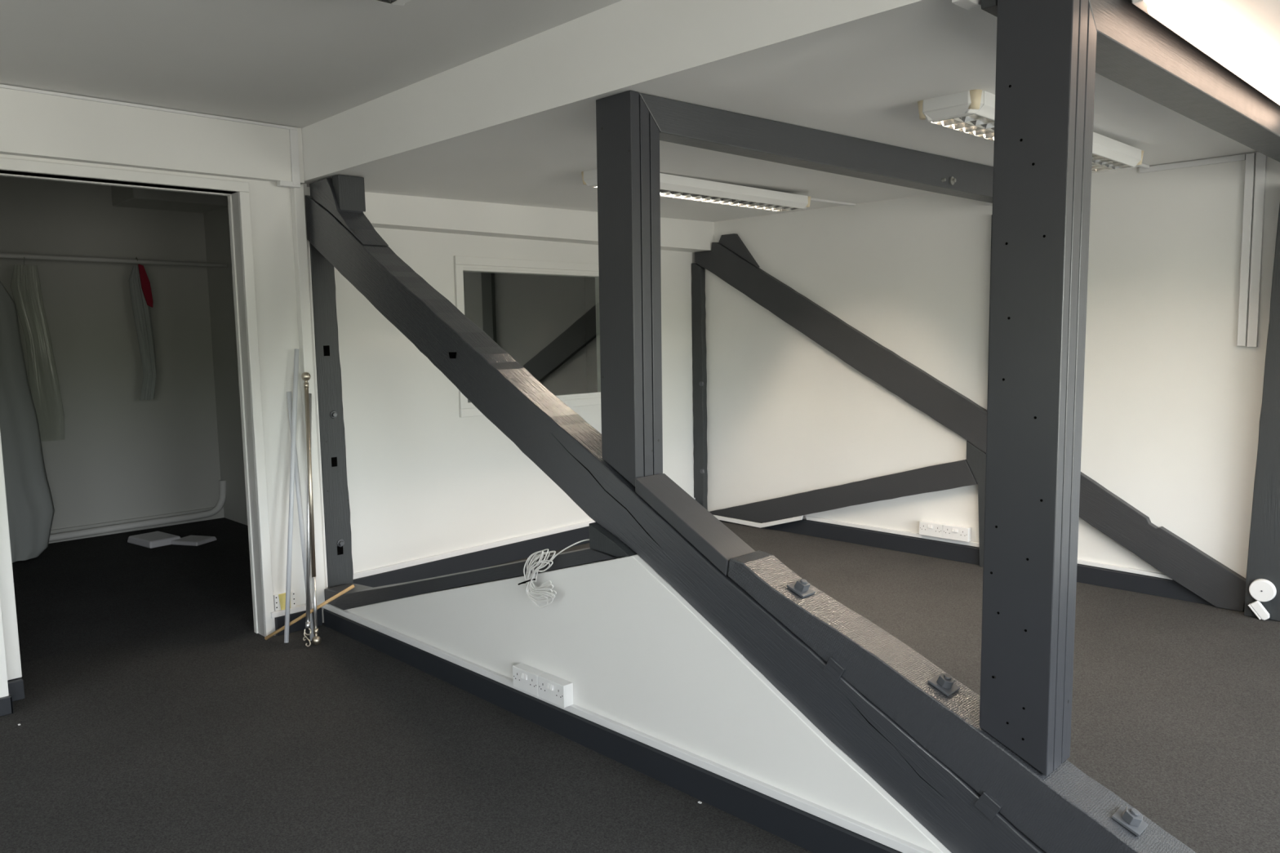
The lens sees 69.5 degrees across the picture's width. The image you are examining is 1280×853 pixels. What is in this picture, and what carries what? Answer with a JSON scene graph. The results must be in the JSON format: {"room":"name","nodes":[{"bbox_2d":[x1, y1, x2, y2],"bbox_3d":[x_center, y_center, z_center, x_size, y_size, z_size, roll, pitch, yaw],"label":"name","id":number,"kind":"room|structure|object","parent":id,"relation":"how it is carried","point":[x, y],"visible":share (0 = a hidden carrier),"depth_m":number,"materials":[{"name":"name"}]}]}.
{"room":"empty office","nodes":[
{"label":"empty office","id":0,"kind":"room"},
{"bbox_2d":[0,176,247,529],"bbox_3d":[-3.632,-0.418,5.742,3.350,2.900,3.580,-7,8,-44],"label":"wall","id":1,"kind":"structure","parent":0,"point":[117,455],"depth_m":7.47,"materials":[{"name":"paint"}]},
{"bbox_2d":[0,253,227,267],"bbox_3d":[-4.463,-1.210,6.530,2.995,0.059,0.034,-7,8,-44],"label":"rail","id":2,"kind":"object","parent":1,"relation":"attached to","point":[2,255],"visible":1,"depth_m":6.96,"materials":[{"name":"grey metal"}]},
{"bbox_2d":[0,280,54,562],"bbox_3d":[-4.524,-0.077,6.461,0.630,2.084,0.194,-7,8,-44],"label":"garment","id":3,"kind":"object","parent":2,"relation":"hanging from","point":[29,502],"visible":0.86,"depth_m":6.53,"materials":[{"name":"grey fabric"}]},
{"bbox_2d":[10,257,64,426],"bbox_3d":[-4.349,-0.559,6.656,0.260,1.341,0.088,-5,7,-31],"label":"garment cover","id":4,"kind":"object","parent":2,"relation":"hanging from","point":[24,257],"visible":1,"depth_m":6.64,"materials":[{"name":"clear plastic"}]},
{"bbox_2d":[128,257,156,399],"bbox_3d":[-3.845,-0.757,7.132,0.150,1.101,0.110,-7,8,-44],"label":"garment cover","id":5,"kind":"object","parent":2,"relation":"hanging from","point":[141,297],"visible":1,"depth_m":7.11,"materials":[{"name":"grey fabric"}]},
{"bbox_2d":[48,506,224,543],"bbox_3d":[-4.731,0.875,7.057,3.000,0.100,0.025,-7,8,-44],"label":"baseboard","id":6,"kind":"structure","parent":1,"relation":"attached to","point":[220,514],"depth_m":7.60,"materials":[{"name":"paint"}]},
{"bbox_2d":[48,480,226,542],"bbox_3d":[-4.670,0.746,6.984,3.007,0.314,0.054,-7,8,-44],"label":"pipe","id":7,"kind":"object","parent":1,"relation":"attached to","point":[222,496],"visible":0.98,"depth_m":7.57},
{"bbox_2d":[111,186,227,213],"bbox_3d":[-3.775,-1.906,7.397,0.700,0.270,0.550,-7,8,-44],"label":"trim","id":8,"kind":"structure","parent":1,"relation":"attached to","point":[125,197],"depth_m":7.26,"materials":[{"name":"paint"}]},
{"bbox_2d":[306,186,714,252],"bbox_3d":[-0.711,-1.412,6.260,3.500,0.270,0.325,-7,8,-44],"label":"ceiling beam","id":9,"kind":"structure","parent":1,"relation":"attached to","point":[386,211],"depth_m":5.94,"materials":[{"name":"white paint"}]},
{"bbox_2d":[0,153,326,697],"bbox_3d":[-3.585,0.120,3.103,5.250,2.360,0.300,-7,8,-44],"label":"wall","id":10,"kind":"structure","parent":0,"point":[271,215],"depth_m":4.79,"materials":[{"name":"white paint"}]},
{"bbox_2d":[0,677,25,716],"bbox_3d":[-4.024,1.314,2.671,3.824,0.087,0.200,-7,8,-44],"label":"baseboard","id":11,"kind":"structure","parent":10,"relation":"attached to","point":[15,686],"depth_m":4.01,"materials":[{"name":"grey paint"}]},
{"bbox_2d":[0,157,275,680],"bbox_3d":[-2.405,-0.017,4.369,1.182,2.335,0.140,-7,8,-44],"label":"door frame","id":12,"kind":"structure","parent":10,"relation":"in","point":[7,599],"depth_m":4.64,"materials":[{"name":"white wood"}]},
{"bbox_2d":[0,84,300,187],"bbox_3d":[-2.436,-1.302,4.085,1.892,0.300,0.046,-7,8,-44],"label":"cable trunking","id":13,"kind":"object","parent":10,"relation":"attached to","point":[293,133],"visible":1,"depth_m":4.48,"materials":[{"name":"white plastic"}]},
{"bbox_2d":[0,85,304,183],"bbox_3d":[-3.661,-1.186,3.001,5.218,0.278,0.182,-7,8,-44],"label":"beam","id":14,"kind":"structure","parent":10,"relation":"attached to","point":[34,125],"depth_m":4.21,"materials":[{"name":"white paint"}]},
{"bbox_2d":[273,591,295,610],"bbox_3d":[-1.879,0.925,4.877,0.110,0.091,0.028,-7,8,-44],"label":"socket","id":15,"kind":"object","parent":10,"relation":"attached to","point":[279,600],"visible":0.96,"depth_m":4.86,"materials":[{"name":"white plastic"}]},
{"bbox_2d":[270,602,313,617],"bbox_3d":[-1.848,0.977,4.905,0.238,0.029,0.036,-7,8,-44],"label":"cable trunking","id":16,"kind":"object","parent":10,"relation":"attached to","point":[302,607],"visible":0.76,"depth_m":4.89,"materials":[{"name":"white plastic"}]},
{"bbox_2d":[275,608,322,635],"bbox_3d":[-1.827,1.039,4.932,0.249,0.100,0.038,-7,8,-44],"label":"baseboard","id":17,"kind":"structure","parent":10,"relation":"attached to","point":[300,625],"depth_m":4.90,"materials":[{"name":"grey paint"}]},
{"bbox_2d":[290,184,324,608],"bbox_3d":[-1.758,-0.137,4.891,0.052,2.244,0.049,-7,8,-44],"label":"batten","id":18,"kind":"object","parent":10,"relation":"attached to","point":[297,194],"visible":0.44,"depth_m":4.84,"materials":[{"name":"white wood"}]},
{"bbox_2d":[0,0,621,128],"bbox_3d":[-1.365,-1.203,0.580,5.320,0.176,7.700,-7,8,-44],"label":"ceiling","id":19,"kind":"structure","parent":0,"point":[300,64],"depth_m":3.42,"materials":[{"name":"white paint"}]},
{"bbox_2d":[376,0,410,5],"bbox_3d":[-1.185,-1.258,2.238,1.495,0.090,0.243,-7,8,-44],"label":"ceiling light","id":20,"kind":"object","parent":19,"relation":"attached to","point":[402,2],"visible":1,"depth_m":2.77,"materials":[{"name":"white metal"}]},
{"bbox_2d":[302,183,694,588],"bbox_3d":[-0.638,-0.335,6.379,0.410,2.500,3.623,5,8,44],"label":"wall","id":21,"kind":"structure","parent":0,"point":[424,479],"depth_m":5.87,"materials":[{"name":"white paint"}]},
{"bbox_2d":[309,242,353,588],"bbox_3d":[-1.716,-0.156,5.048,0.152,2.150,0.184,-7,8,-44],"label":"wall post","id":22,"kind":"object","parent":21,"relation":"attached to","point":[331,425],"visible":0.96,"depth_m":5.01,"materials":[{"name":"paint"}]},
{"bbox_2d":[352,525,589,587],"bbox_3d":[-0.659,0.837,6.583,0.018,0.128,3.352,4,8,43],"label":"baseboard","id":23,"kind":"structure","parent":21,"relation":"attached to","point":[502,554],"depth_m":6.14,"materials":[{"name":"grey paint"}]},
{"bbox_2d":[353,497,695,579],"bbox_3d":[-0.661,0.758,6.573,0.018,0.043,3.347,4,8,43],"label":"cable trunking","id":24,"kind":"object","parent":21,"relation":"attached to","point":[457,553],"visible":0.56,"depth_m":6.07,"materials":[{"name":"white plastic"}]},
{"bbox_2d":[453,255,600,417],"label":"window","id":25,"kind":"structure","parent":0,"point":[546,323],"depth_m":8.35,"materials":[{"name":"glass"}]},
{"bbox_2d":[323,554,951,852],"bbox_3d":[-0.315,0.805,3.645,0.149,0.773,3.858,-7,8,-44],"label":"wall","id":26,"kind":"structure","parent":0,"point":[635,654],"depth_m":3.21,"materials":[{"name":"white paint"}]},
{"bbox_2d":[324,538,618,609],"bbox_3d":[-0.871,0.689,4.163,0.250,0.671,2.318,-7,8,-44],"label":"strut","id":27,"kind":"object","parent":26,"relation":"attached to","point":[360,595],"depth_m":3.89,"materials":[{"name":"paint"}]},
{"bbox_2d":[589,522,636,556],"bbox_3d":[-0.057,0.405,3.355,0.158,0.101,0.211,-7,8,-44],"label":"stub","id":28,"kind":"object","parent":27,"relation":"on","point":[601,540],"visible":0.52,"depth_m":3.32,"materials":[{"name":"paint"}]},
{"bbox_2d":[512,662,546,697],"bbox_3d":[-0.443,1.011,3.678,0.054,0.086,0.160,-7,8,-44],"label":"double socket","id":29,"kind":"object","parent":26,"relation":"attached to","point":[525,677],"visible":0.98,"depth_m":3.66,"materials":[{"name":"white plastic"}]},
{"bbox_2d":[537,672,573,707],"bbox_3d":[-0.329,1.020,3.562,0.054,0.086,0.158,-7,8,-44],"label":"double socket","id":30,"kind":"object","parent":26,"relation":"attached to","point":[555,690],"visible":1,"depth_m":3.53,"materials":[{"name":"white plastic"}]},
{"bbox_2d":[549,684,553,690],"bbox_3d":[-0.340,1.003,3.539,0.008,0.020,0.016,-7,8,-44],"label":"switch","id":31,"kind":"object","parent":30,"relation":"attached to","point":[551,686],"depth_m":3.54,"materials":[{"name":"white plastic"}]},
{"bbox_2d":[322,603,933,852],"bbox_3d":[-0.442,1.065,3.708,0.020,0.052,3.618,-7,8,-44],"label":"cable trunking","id":32,"kind":"object","parent":26,"relation":"attached to","point":[884,838],"visible":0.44,"depth_m":3.10,"materials":[{"name":"white plastic"}]},
{"bbox_2d":[0,517,1279,852],"bbox_3d":[-1.110,1.287,3.259,9.000,0.080,10.850,-7,8,-44],"label":"floor","id":33,"kind":"structure","parent":0,"point":[218,735],"depth_m":3.66,"materials":[{"name":"grey carpet"}]},
{"bbox_2d":[127,531,181,548],"bbox_3d":[-3.753,0.872,7.125,0.374,0.053,0.246,3,7,37],"label":"packet","id":34,"kind":"object","parent":33,"relation":"on","point":[155,539],"visible":0.89,"depth_m":7.05,"materials":[{"name":"grey plastic"}]},
{"bbox_2d":[170,535,216,546],"bbox_3d":[-3.442,0.878,7.109,0.253,0.033,0.214,1,6,17],"label":"packet","id":35,"kind":"object","parent":33,"relation":"on","point":[191,540],"visible":1,"depth_m":7.05,"materials":[{"name":"grey plastic"}]},
{"bbox_2d":[284,348,299,643],"bbox_3d":[-1.801,0.352,4.767,0.023,1.498,0.263,0,6,12],"label":"tube","id":36,"kind":"object","parent":33,"relation":"on","point":[296,350],"visible":1,"depth_m":4.76,"materials":[{"name":"white"}]},
{"bbox_2d":[286,391,314,640],"bbox_3d":[-1.763,0.461,4.789,0.023,1.276,0.265,-5,7,-32],"label":"tube","id":37,"kind":"object","parent":33,"relation":"on","point":[288,393],"visible":0.77,"depth_m":4.78,"materials":[{"name":"white"}]},
{"bbox_2d":[302,393,311,647],"bbox_3d":[-1.713,0.468,4.751,0.043,1.260,0.352,-2,6,-8],"label":"pole","id":38,"kind":"object","parent":33,"relation":"on","point":[308,542],"visible":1,"depth_m":4.71,"materials":[{"name":"silver metal"}]},
{"bbox_2d":[264,584,355,639],"bbox_3d":[-1.699,0.956,4.737,0.495,0.298,0.017,0,6,5],"label":"wooden dowel","id":39,"kind":"object","parent":33,"relation":"on","point":[353,586],"visible":0.75,"depth_m":4.73,"materials":[{"name":"brown wood"}]},
{"bbox_2d":[301,372,321,644],"bbox_3d":[-1.692,0.413,4.744,0.047,1.378,0.312,-3,6,-16],"label":"pole","id":40,"kind":"object","parent":33,"relation":"on","point":[316,640],"visible":1,"depth_m":4.74,"materials":[{"name":"silver metal"}]},
{"bbox_2d":[305,195,1045,852],"bbox_3d":[-0.158,0.056,3.449,0.150,2.300,4.348,-7,8,-44],"label":"diagonal brace","id":41,"kind":"object","parent":33,"relation":"on","point":[566,448],"visible":0.84,"depth_m":3.20,"materials":[{"name":"paint"}]},
{"bbox_2d":[309,177,388,245],"bbox_3d":[-1.476,-1.079,4.664,0.142,0.358,0.533,-7,8,-44],"label":"wedge","id":42,"kind":"object","parent":41,"relation":"on","point":[322,192],"visible":0.8,"depth_m":4.62,"materials":[{"name":"paint"}]},
{"bbox_2d":[332,174,365,211],"bbox_3d":[-1.474,-1.178,4.670,0.142,0.173,0.069,-7,8,-44],"label":"block","id":43,"kind":"object","parent":42,"relation":"on","point":[349,190],"visible":1,"depth_m":4.64,"materials":[{"name":"paint"}]},
{"bbox_2d":[595,89,662,486],"bbox_3d":[-0.036,-0.469,3.278,0.139,1.354,0.185,-7,8,-44],"label":"square post","id":44,"kind":"object","parent":41,"relation":"on","point":[628,135],"visible":0.86,"depth_m":3.22,"materials":[{"name":"paint"}]},
{"bbox_2d":[639,92,993,203],"bbox_3d":[1.198,-1.252,4.358,3.451,0.181,0.142,-7,8,-44],"label":"tie beam","id":45,"kind":"structure","parent":44,"relation":"attached to","point":[677,122],"depth_m":3.86,"materials":[{"name":"paint"}]},
{"bbox_2d":[635,473,755,575],"bbox_3d":[0.184,0.324,3.137,0.149,0.274,0.419,-7,8,-44],"label":"beam","id":46,"kind":"structure","parent":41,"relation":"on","point":[711,537],"depth_m":3.11,"materials":[{"name":"paint"}]},
{"bbox_2d":[823,656,845,682],"bbox_3d":[0.585,0.705,2.700,0.066,0.070,0.071,-7,8,-44],"label":"key","id":47,"kind":"object","parent":41,"relation":"attached to","point":[833,668],"visible":0.59,"depth_m":2.67,"materials":[{"name":"paint"}]},
{"bbox_2d":[728,550,1195,852],"bbox_3d":[1.035,0.887,2.340,0.156,0.830,1.979,-7,8,-44],"label":"bolted timber","id":48,"kind":"object","parent":41,"relation":"attached to","point":[1066,810],"visible":0.98,"depth_m":2.46,"materials":[{"name":"paint"}]},
{"bbox_2d":[786,578,815,598],"bbox_3d":[0.497,0.494,2.848,0.066,0.047,0.063,-7,8,-44],"label":"bolt","id":49,"kind":"object","parent":48,"relation":"in","point":[798,588],"depth_m":2.83,"materials":[{"name":"grey"}]},
{"bbox_2d":[927,672,959,696],"bbox_3d":[0.834,0.701,2.528,0.066,0.047,0.063,-7,8,-44],"label":"bolt","id":50,"kind":"object","parent":48,"relation":"in","point":[943,684],"depth_m":2.51,"materials":[{"name":"grey"}]},
{"bbox_2d":[979,0,1097,776],"bbox_3d":[0.982,-0.102,2.289,0.152,1.921,0.186,-7,8,-44],"label":"square post","id":51,"kind":"object","parent":48,"relation":"on","point":[1046,53],"visible":1,"depth_m":2.23,"materials":[{"name":"paint"}]},
{"bbox_2d":[1088,0,1279,162],"bbox_3d":[2.190,-1.168,3.354,3.451,0.181,0.150,-7,8,-44],"label":"tie beam","id":52,"kind":"structure","parent":51,"relation":"attached to","point":[1135,51],"depth_m":2.71,"materials":[{"name":"paint"}]},
{"bbox_2d":[1111,805,1148,836],"bbox_3d":[1.174,0.937,2.208,0.066,0.047,0.063,-7,8,-44],"label":"bolt","id":53,"kind":"object","parent":48,"relation":"in","point":[1128,820],"depth_m":2.19,"materials":[{"name":"grey metal"}]},
{"bbox_2d":[973,791,1002,821],"bbox_3d":[0.916,0.975,2.393,0.066,0.070,0.071,-7,8,-44],"label":"key","id":54,"kind":"object","parent":41,"relation":"attached to","point":[986,804],"visible":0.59,"depth_m":2.37,"materials":[{"name":"paint"}]},
{"bbox_2d":[694,242,1245,611],"bbox_3d":[1.863,-0.246,6.242,0.049,2.260,3.939,-7,8,-44],"label":"brace","id":55,"kind":"object","parent":33,"relation":"on","point":[1189,566],"visible":0.84,"depth_m":6.08,"materials":[{"name":"grey paint"}]},
{"bbox_2d":[718,233,759,266],"bbox_3d":[0.776,-1.375,7.225,0.041,0.275,0.384,-7,8,-44],"label":"wedge","id":56,"kind":"object","parent":55,"relation":"on","point":[732,242],"visible":1,"depth_m":7.21,"materials":[{"name":"grey wood"}]},
{"bbox_2d":[986,222,991,406],"bbox_3d":[2.274,-0.659,5.776,0.045,1.325,0.162,-7,8,-44],"label":"post","id":57,"kind":"object","parent":55,"relation":"on","point":[991,222],"visible":0.06,"depth_m":5.80,"materials":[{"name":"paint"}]},
{"bbox_2d":[966,440,986,567],"bbox_3d":[2.248,0.506,5.938,0.049,0.815,0.299,-7,8,-44],"label":"post","id":58,"kind":"object","parent":33,"relation":"on","point":[975,457],"visible":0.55,"depth_m":5.95,"materials":[{"name":"paint"}]},
{"bbox_2d":[1248,600,1270,620],"bbox_3d":[3.243,0.960,4.828,0.030,0.098,0.095,-7,8,-44],"label":"junction box","id":59,"kind":"object","parent":33,"relation":"on","point":[1256,606],"visible":1,"depth_m":4.82,"materials":[{"name":"white plastic"}]},
{"bbox_2d":[1244,204,1279,621],"bbox_3d":[3.323,-0.102,4.723,0.109,2.231,0.277,-7,8,-44],"label":"post","id":60,"kind":"object","parent":33,"relation":"on","point":[1264,549],"visible":1,"depth_m":4.76,"materials":[{"name":"paint"}]},
{"bbox_2d":[1248,578,1276,601],"bbox_3d":[3.248,0.856,4.811,0.032,0.119,0.119,-7,8,-44],"label":"round cover","id":61,"kind":"object","parent":60,"relation":"attached to","point":[1260,589],"visible":1,"depth_m":4.80,"materials":[{"name":"white plastic"}]},
{"bbox_2d":[301,0,1279,222],"bbox_3d":[1.826,-1.446,3.711,3.630,0.437,7.700,-7,8,-44],"label":"ceiling","id":62,"kind":"structure","parent":0,"point":[515,123],"depth_m":3.44,"materials":[{"name":"white paint"}]},
{"bbox_2d":[581,168,810,211],"bbox_3d":[0.386,-1.343,5.282,1.730,0.076,0.243,-7,8,-44],"label":"ceiling light","id":63,"kind":"object","parent":62,"relation":"attached to","point":[671,185],"visible":0.78,"depth_m":5.27,"materials":[{"name":"white metal"}]},
{"bbox_2d":[810,197,856,205],"bbox_3d":[1.244,-1.520,6.211,0.735,0.026,0.022,-7,8,-44],"label":"conduit","id":64,"kind":"object","parent":62,"relation":"attached to","point":[811,199],"visible":0.64,"depth_m":6.26,"materials":[{"name":"white plastic"}]},
{"bbox_2d":[917,88,995,142],"bbox_3d":[1.267,-1.164,3.364,0.870,0.076,0.346,-7,8,-44],"label":"ceiling light","id":65,"kind":"object","parent":62,"relation":"attached to","point":[971,112],"depth_m":3.35,"materials":[{"name":"white metal"}]},
{"bbox_2d":[951,0,981,9],"bbox_3d":[0.802,-1.049,2.263,0.083,0.026,0.038,-7,8,-44],"label":"smoke detector","id":66,"kind":"object","parent":62,"relation":"attached to","point":[966,4],"visible":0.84,"depth_m":2.26,"materials":[{"name":"white plastic"}]},
{"bbox_2d":[981,0,997,17],"bbox_3d":[0.889,-1.044,2.278,0.120,0.042,0.040,-7,8,-44],"label":"block","id":67,"kind":"object","parent":62,"relation":"attached to","point":[990,6],"visible":0.38,"depth_m":2.25,"materials":[{"name":"paint"}]},
{"bbox_2d":[1091,131,1143,172],"bbox_3d":[2.036,-1.253,4.114,1.035,0.076,0.345,-7,8,-44],"label":"ceiling light","id":68,"kind":"object","parent":62,"relation":"attached to","point":[1108,153],"depth_m":4.29,"materials":[{"name":"white metal"}]},
{"bbox_2d":[1136,163,1149,168],"bbox_3d":[2.576,-1.409,4.889,0.695,0.025,0.022,-7,8,-44],"label":"conduit","id":69,"kind":"object","parent":62,"relation":"attached to","point":[1143,166],"visible":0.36,"depth_m":5.07,"materials":[{"name":"white plastic"}]},
{"bbox_2d":[1132,0,1279,105],"bbox_3d":[1.881,-1.127,2.868,1.820,0.108,0.076,-7,8,-44],"label":"light","id":70,"kind":"object","parent":62,"relation":"attached to","point":[1166,12],"visible":1,"depth_m":2.53,"materials":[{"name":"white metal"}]},
{"bbox_2d":[694,151,1279,577],"bbox_3d":[3.114,-0.294,5.079,0.120,2.550,7.700,-7,8,-44],"label":"wall","id":71,"kind":"structure","parent":0,"point":[1172,403],"depth_m":5.94,"materials":[{"name":"white paint"}]},
{"bbox_2d":[691,262,707,510],"bbox_3d":[0.493,-0.310,7.620,0.071,2.060,0.127,-7,8,-44],"label":"wall post","id":72,"kind":"object","parent":71,"relation":"attached to","point":[698,273],"visible":0.96,"depth_m":7.60,"materials":[{"name":"paint"}]},
{"bbox_2d":[709,459,977,523],"bbox_3d":[1.373,0.472,6.828,0.051,0.650,2.354,-7,8,-44],"label":"strut","id":73,"kind":"object","parent":71,"relation":"attached to","point":[956,474],"visible":0.88,"depth_m":6.59,"materials":[{"name":"grey wood"}]},
{"bbox_2d":[713,515,803,528],"bbox_3d":[0.887,0.719,7.317,0.015,0.148,0.978,-7,8,-44],"label":"cable trunking","id":74,"kind":"object","parent":73,"relation":"attached to","point":[719,517],"visible":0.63,"depth_m":7.27,"materials":[{"name":"white plastic"}]},
{"bbox_2d":[764,517,979,564],"bbox_3d":[1.609,0.795,6.648,0.020,0.118,1.770,-7,8,-44],"label":"baseboard","id":75,"kind":"structure","parent":71,"relation":"attached to","point":[910,544],"depth_m":6.51,"materials":[{"name":"grey paint"}]},
{"bbox_2d":[804,515,979,547],"bbox_3d":[1.741,0.733,6.504,0.021,0.028,1.380,-7,8,-44],"label":"cable trunking","id":76,"kind":"object","parent":71,"relation":"attached to","point":[807,517],"visible":1,"depth_m":6.49,"materials":[{"name":"white plastic"}]},
{"bbox_2d":[919,520,945,537],"bbox_3d":[1.976,0.695,6.236,0.054,0.092,0.170,-7,8,-44],"label":"double socket","id":77,"kind":"object","parent":71,"relation":"attached to","point":[927,528],"visible":1,"depth_m":6.22,"materials":[{"name":"white plastic"}]},
{"bbox_2d":[942,524,971,542],"bbox_3d":[2.099,0.706,6.111,0.054,0.092,0.180,-7,8,-44],"label":"double socket","id":78,"kind":"object","parent":71,"relation":"attached to","point":[954,532],"visible":1,"depth_m":6.09,"materials":[{"name":"white plastic"}]},
{"bbox_2d":[1077,559,1172,579],"bbox_3d":[2.704,0.821,5.529,0.021,0.038,0.939,-7,8,-44],"label":"cable trunking","id":79,"kind":"object","parent":71,"relation":"attached to","point":[1079,561],"visible":0.48,"depth_m":5.39,"materials":[{"name":"white plastic"}]},
{"bbox_2d":[1076,564,1213,605],"bbox_3d":[2.824,0.899,5.418,0.020,0.118,1.285,-7,8,-44],"label":"baseboard","id":80,"kind":"structure","parent":71,"relation":"attached to","point":[1104,577],"depth_m":5.35,"materials":[{"name":"grey paint"}]},
{"bbox_2d":[1139,154,1245,173],"bbox_3d":[2.979,-1.421,4.986,0.013,0.030,0.508,-7,8,-44],"label":"cable trunking","id":81,"kind":"object","parent":71,"relation":"attached to","point":[1241,157],"visible":1,"depth_m":4.97,"materials":[{"name":"white plastic"}]},
{"bbox_2d":[1236,152,1255,346],"bbox_3d":[3.179,-0.922,4.835,0.021,0.995,0.038,-7,8,-44],"label":"cable trunking","id":82,"kind":"object","parent":71,"relation":"attached to","point":[1250,157],"visible":1,"depth_m":4.83,"materials":[{"name":"white plastic"}]},
{"bbox_2d":[1246,151,1266,346],"bbox_3d":[3.212,-0.916,4.800,0.023,1.001,0.044,-7,8,-44],"label":"cable trunking","id":83,"kind":"object","parent":71,"relation":"attached to","point":[1261,159],"visible":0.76,"depth_m":4.79,"materials":[{"name":"white plastic"}]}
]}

